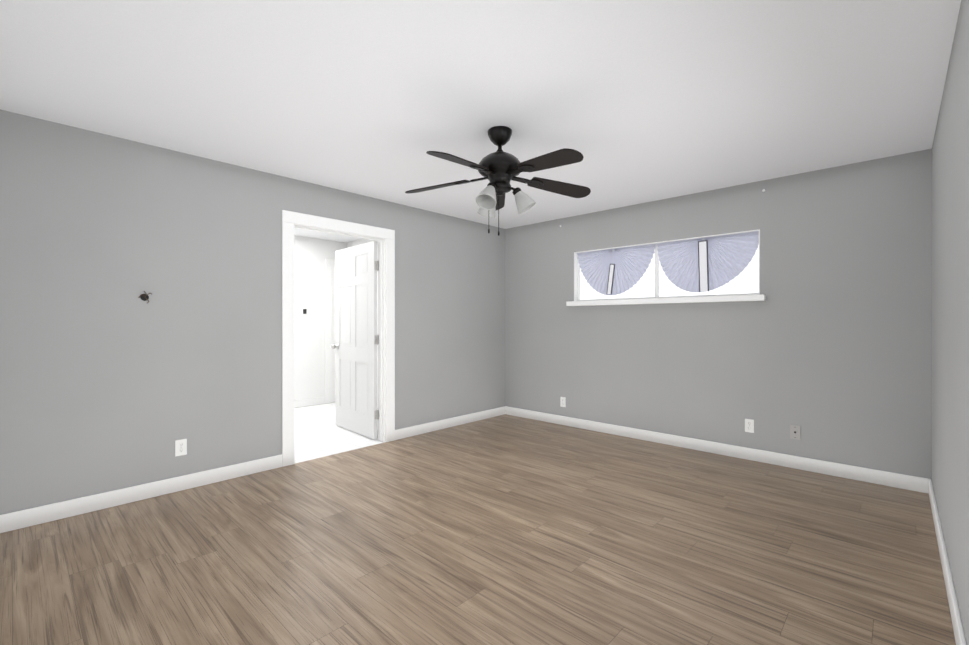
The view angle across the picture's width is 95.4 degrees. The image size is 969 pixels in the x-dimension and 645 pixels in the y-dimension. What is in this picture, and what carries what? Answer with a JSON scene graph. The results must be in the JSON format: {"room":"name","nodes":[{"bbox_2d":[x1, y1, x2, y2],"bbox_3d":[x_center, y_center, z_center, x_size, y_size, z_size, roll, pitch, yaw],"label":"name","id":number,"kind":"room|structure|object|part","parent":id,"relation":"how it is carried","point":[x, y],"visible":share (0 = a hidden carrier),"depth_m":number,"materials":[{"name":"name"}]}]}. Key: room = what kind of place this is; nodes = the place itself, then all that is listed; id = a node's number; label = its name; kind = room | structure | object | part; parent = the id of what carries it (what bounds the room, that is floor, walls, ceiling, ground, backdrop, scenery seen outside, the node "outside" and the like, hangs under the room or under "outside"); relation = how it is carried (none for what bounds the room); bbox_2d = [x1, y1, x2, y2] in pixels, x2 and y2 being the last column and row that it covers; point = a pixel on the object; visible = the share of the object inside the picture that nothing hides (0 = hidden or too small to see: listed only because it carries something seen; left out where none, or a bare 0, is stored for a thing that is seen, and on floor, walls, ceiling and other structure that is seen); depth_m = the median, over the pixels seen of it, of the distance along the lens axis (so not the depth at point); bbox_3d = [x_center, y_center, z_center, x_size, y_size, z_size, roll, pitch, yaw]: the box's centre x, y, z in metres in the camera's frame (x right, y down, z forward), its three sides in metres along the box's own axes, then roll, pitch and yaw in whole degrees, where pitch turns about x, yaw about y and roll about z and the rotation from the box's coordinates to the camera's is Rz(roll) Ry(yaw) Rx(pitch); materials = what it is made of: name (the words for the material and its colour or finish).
{"room":"empty bedroom","nodes":[
{"label":"empty bedroom","id":0,"kind":"room"},
{"bbox_2d":[0,109,504,514],"bbox_3d":[-1.408,-0.010,4.106,0.120,2.440,5.040,0,0,43],"label":"wall","id":1,"kind":"structure","parent":0,"point":[110,380],"depth_m":3.12,"materials":[{"name":"paint"}]},
{"bbox_2d":[0,454,281,532],"bbox_3d":[-2.337,1.159,3.014,0.018,0.105,1.875,0,0,43],"label":"baseboard","id":2,"kind":"structure","parent":1,"relation":"attached to","point":[16,520],"depth_m":2.95,"materials":[{"name":"white wood"}]},
{"bbox_2d":[138,291,151,302],"bbox_3d":[-2.322,-0.174,3.019,0.034,0.086,0.078,0,0,43],"label":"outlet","id":3,"kind":"object","parent":1,"relation":"attached to","point":[144,297],"visible":1,"depth_m":3.02,"materials":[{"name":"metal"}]},
{"bbox_2d":[175,439,186,456],"bbox_3d":[-2.188,0.902,3.180,0.009,0.115,0.070,0,0,43],"label":"electrical outlet","id":4,"kind":"object","parent":1,"relation":"attached to","point":[180,447],"visible":1,"depth_m":3.18,"materials":[{"name":"white plastic"}]},
{"bbox_2d":[282,210,394,466],"bbox_3d":[-1.361,0.133,4.159,0.160,2.155,1.130,0,0,43],"label":"door frame","id":5,"kind":"structure","parent":1,"relation":"attached to","point":[290,219],"depth_m":4.17,"materials":[{"name":"white wood"}]},
{"bbox_3d":[-1.413,0.133,4.207,0.018,2.155,1.130,0,0,43],"label":"bathroom door trim","id":6,"kind":"part","parent":5,"relation":"part of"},
{"bbox_2d":[331,241,378,438],"bbox_3d":[-1.423,0.182,4.846,0.185,2.030,0.913,0,0,-43],"label":"door","id":7,"kind":"structure","parent":1,"relation":"in","point":[354,346],"depth_m":4.78,"materials":[{"name":"white wood"}]},
{"bbox_3d":[-1.700,0.277,5.140,0.185,0.066,0.105,0,0,-43],"label":"knob","id":8,"kind":"part","parent":7,"relation":"part of","materials":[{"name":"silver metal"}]},
{"bbox_3d":[-1.101,0.182,4.530,0.061,1.630,0.011,0,0,-43],"label":"door hinge","id":9,"kind":"part","parent":7,"relation":"part of","materials":[{"name":"silver metal"}]},
{"bbox_2d":[395,407,503,439],"bbox_3d":[-0.331,1.156,5.157,0.018,0.105,1.735,0,0,43],"label":"baseboard","id":10,"kind":"structure","parent":1,"relation":"attached to","point":[406,432],"depth_m":5.04,"materials":[{"name":"white wood"}]},
{"bbox_2d":[294,235,345,399],"bbox_3d":[-2.991,-0.013,5.999,0.120,2.440,2.640,0,0,43],"label":"wall","id":11,"kind":"structure","parent":0,"point":[311,255],"depth_m":6.41,"materials":[{"name":"white paint"}]},
{"bbox_2d":[301,308,307,314],"bbox_3d":[-2.584,-0.158,6.336,0.014,0.110,0.090,0,0,43],"label":"bathroom light switch","id":12,"kind":"object","parent":11,"relation":"attached to","point":[304,311],"visible":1,"depth_m":6.33,"materials":[{"name":"black plastic"}]},
{"bbox_2d":[294,397,325,407],"bbox_3d":[-3.065,1.155,5.824,0.014,0.105,2.040,0,0,43],"label":"baseboard","id":13,"kind":"structure","parent":11,"relation":"attached to","point":[319,400],"depth_m":6.38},
{"bbox_2d":[325,258,334,402],"bbox_3d":[-2.244,0.126,6.697,0.018,2.160,0.360,0,0,43],"label":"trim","id":14,"kind":"structure","parent":11,"relation":"attached to","point":[329,329],"depth_m":6.60,"materials":[{"name":"white wood"}]},
{"bbox_2d":[346,239,377,406],"bbox_3d":[-1.225,-0.013,6.072,2.300,2.440,0.120,0,0,43],"label":"wall","id":15,"kind":"structure","parent":0,"point":[351,244],"depth_m":6.27,"materials":[{"name":"white paint"}]},
{"bbox_2d":[0,402,955,644],"bbox_3d":[-0.817,1.261,3.554,6.640,0.100,5.040,0,0,43],"label":"floor","id":16,"kind":"structure","parent":0,"point":[505,529],"depth_m":2.31,"materials":[{"name":"brown wood"}]},
{"bbox_2d":[0,0,960,242],"bbox_3d":[-0.810,-1.279,3.558,6.640,0.100,5.060,0,0,43],"label":"ceiling","id":17,"kind":"structure","parent":0,"point":[634,102],"depth_m":2.28,"materials":[{"name":"paint"}]},
{"bbox_2d":[405,126,590,235],"bbox_3d":[0.098,-0.887,2.791,1.254,0.682,1.252,0,0,43],"label":"fan","id":18,"kind":"object","parent":17,"relation":"hanging from","point":[499,169],"visible":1,"depth_m":2.76,"materials":[{"name":"black metal"}]},
{"bbox_3d":[-0.316,-0.908,2.953,0.429,0.071,0.282,0,0,43],"label":"blade","id":19,"kind":"part","parent":18,"relation":"part of","materials":[{"name":"brown wood"}]},
{"bbox_3d":[-0.144,-0.908,2.468,0.179,0.071,0.451,0,0,43],"label":"blade","id":20,"kind":"part","parent":18,"relation":"part of","materials":[{"name":"brown wood"}]},
{"bbox_3d":[0.018,-0.771,2.688,0.129,0.147,0.138,0,0,43],"label":"glass","id":21,"kind":"part","parent":18,"relation":"part of","materials":[{"name":"white glass"}]},
{"bbox_3d":[0.021,-0.771,2.977,0.137,0.147,0.129,0,0,43],"label":"glass","id":22,"kind":"part","parent":18,"relation":"part of","materials":[{"name":"white glass"}]},
{"bbox_3d":[0.059,-0.705,2.804,0.092,0.317,0.018,0,0,43],"label":"chain","id":23,"kind":"part","parent":18,"relation":"part of","materials":[{"name":"brown metal"}]},
{"bbox_3d":[0.087,-0.909,3.262,0.367,0.071,0.373,0,0,43],"label":"blade","id":24,"kind":"part","parent":18,"relation":"part of","materials":[{"name":"brown wood"}]},
{"bbox_3d":[0.270,-0.771,2.831,0.129,0.147,0.127,0,0,43],"label":"glass","id":25,"kind":"part","parent":18,"relation":"part of","materials":[{"name":"white glass"}]},
{"bbox_3d":[0.360,-0.908,2.481,0.449,0.071,0.185,0,0,43],"label":"blade","id":26,"kind":"part","parent":18,"relation":"part of","materials":[{"name":"brown wood"}]},
{"bbox_3d":[0.507,-0.908,2.974,0.289,0.071,0.425,0,0,43],"label":"blade","id":27,"kind":"part","parent":18,"relation":"part of","materials":[{"name":"brown wood"}]},
{"bbox_2d":[505,149,931,478],"bbox_3d":[1.803,-0.010,4.470,4.070,2.440,0.120,0,0,43],"label":"wall","id":28,"kind":"structure","parent":0,"point":[825,346],"depth_m":3.77,"materials":[{"name":"paint"}]},
{"bbox_2d":[560,397,565,406],"bbox_3d":[0.926,0.938,5.204,0.070,0.115,0.009,0,0,43],"label":"outlet","id":29,"kind":"object","parent":28,"relation":"attached to","point":[562,401],"visible":1,"depth_m":5.20,"materials":[{"name":"white plastic"}]},
{"bbox_2d":[566,294,765,305],"bbox_3d":[1.706,-0.214,4.461,1.960,0.052,0.145,0,0,43],"label":"window sill","id":30,"kind":"structure","parent":28,"relation":"attached to","point":[738,298],"depth_m":4.25,"materials":[{"name":"white wood"}]},
{"bbox_2d":[574,229,759,300],"bbox_3d":[1.735,-0.525,4.491,1.860,0.570,0.060,0,0,43],"label":"window frame","id":31,"kind":"structure","parent":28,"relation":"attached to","point":[575,276],"depth_m":4.55,"materials":[{"name":"white wood"}]},
{"bbox_2d":[606,264,614,293],"bbox_3d":[1.377,-0.475,4.810,0.100,0.334,0.009,0,0,43],"label":"clip","id":32,"kind":"object","parent":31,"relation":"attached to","point":[610,278],"visible":0.96,"depth_m":4.81,"materials":[{"name":"white plastic"}]},
{"bbox_2d":[576,231,758,300],"bbox_3d":[1.759,-0.525,4.517,1.860,0.570,0.079,0,0,43],"label":"window","id":33,"kind":"structure","parent":28,"relation":"in","point":[730,256],"depth_m":4.38,"materials":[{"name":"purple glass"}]},
{"bbox_2d":[576,244,654,294],"bbox_3d":[1.407,-0.553,4.812,0.919,0.512,0.028,0,0,43],"label":"shade","id":34,"kind":"object","parent":33,"relation":"attached to","point":[631,263],"depth_m":4.79,"materials":[{"name":"fabric"}]},
{"bbox_3d":[1.772,-0.525,4.531,1.816,0.526,0.004,0,0,43],"label":"glass","id":35,"kind":"part","parent":33,"relation":"part of","materials":[{"name":"clear glass"}]},
{"bbox_2d":[698,240,708,291],"bbox_3d":[2.067,-0.532,4.164,0.098,0.484,0.009,0,0,43],"label":"clip","id":36,"kind":"object","parent":33,"relation":"attached to","point":[703,266],"visible":0.98,"depth_m":4.16,"materials":[{"name":"white plastic"}]},
{"bbox_2d":[656,231,758,291],"bbox_3d":[2.081,-0.548,4.181,0.925,0.521,0.028,0,0,43],"label":"shade","id":37,"kind":"object","parent":33,"relation":"attached to","point":[728,255],"depth_m":4.14,"materials":[{"name":"fabric"}]},
{"bbox_2d":[504,406,923,492],"bbox_3d":[1.699,1.157,4.477,3.910,0.105,0.014,0,0,43],"label":"baseboard","id":38,"kind":"structure","parent":28,"relation":"attached to","point":[891,479],"depth_m":3.90,"materials":[{"name":"white wood"}]},
{"bbox_2d":[745,419,753,432],"bbox_3d":[2.334,0.910,3.886,0.070,0.115,0.009,0,0,43],"label":"outlet","id":39,"kind":"object","parent":28,"relation":"attached to","point":[749,425],"visible":1,"depth_m":3.88,"materials":[{"name":"white plastic"}]},
{"bbox_2d":[790,425,799,439],"bbox_3d":[2.574,0.911,3.655,0.070,0.115,0.018,0,0,43],"label":"outlet","id":40,"kind":"object","parent":28,"relation":"attached to","point":[794,431],"visible":1,"depth_m":3.65,"materials":[{"name":"grey plastic"}]},
{"bbox_2d":[931,0,968,644],"bbox_3d":[1.522,-0.005,1.280,0.120,2.440,4.920,0,0,43],"label":"wall","id":41,"kind":"structure","parent":0,"point":[950,342],"depth_m":1.90,"materials":[{"name":"paint"}]},
{"bbox_2d":[924,478,966,644],"bbox_3d":[1.513,1.162,1.373,0.018,0.105,4.800,0,0,43],"label":"baseboard","id":42,"kind":"structure","parent":41,"relation":"attached to","point":[958,630],"depth_m":1.99,"materials":[{"name":"white wood"}]}
]}

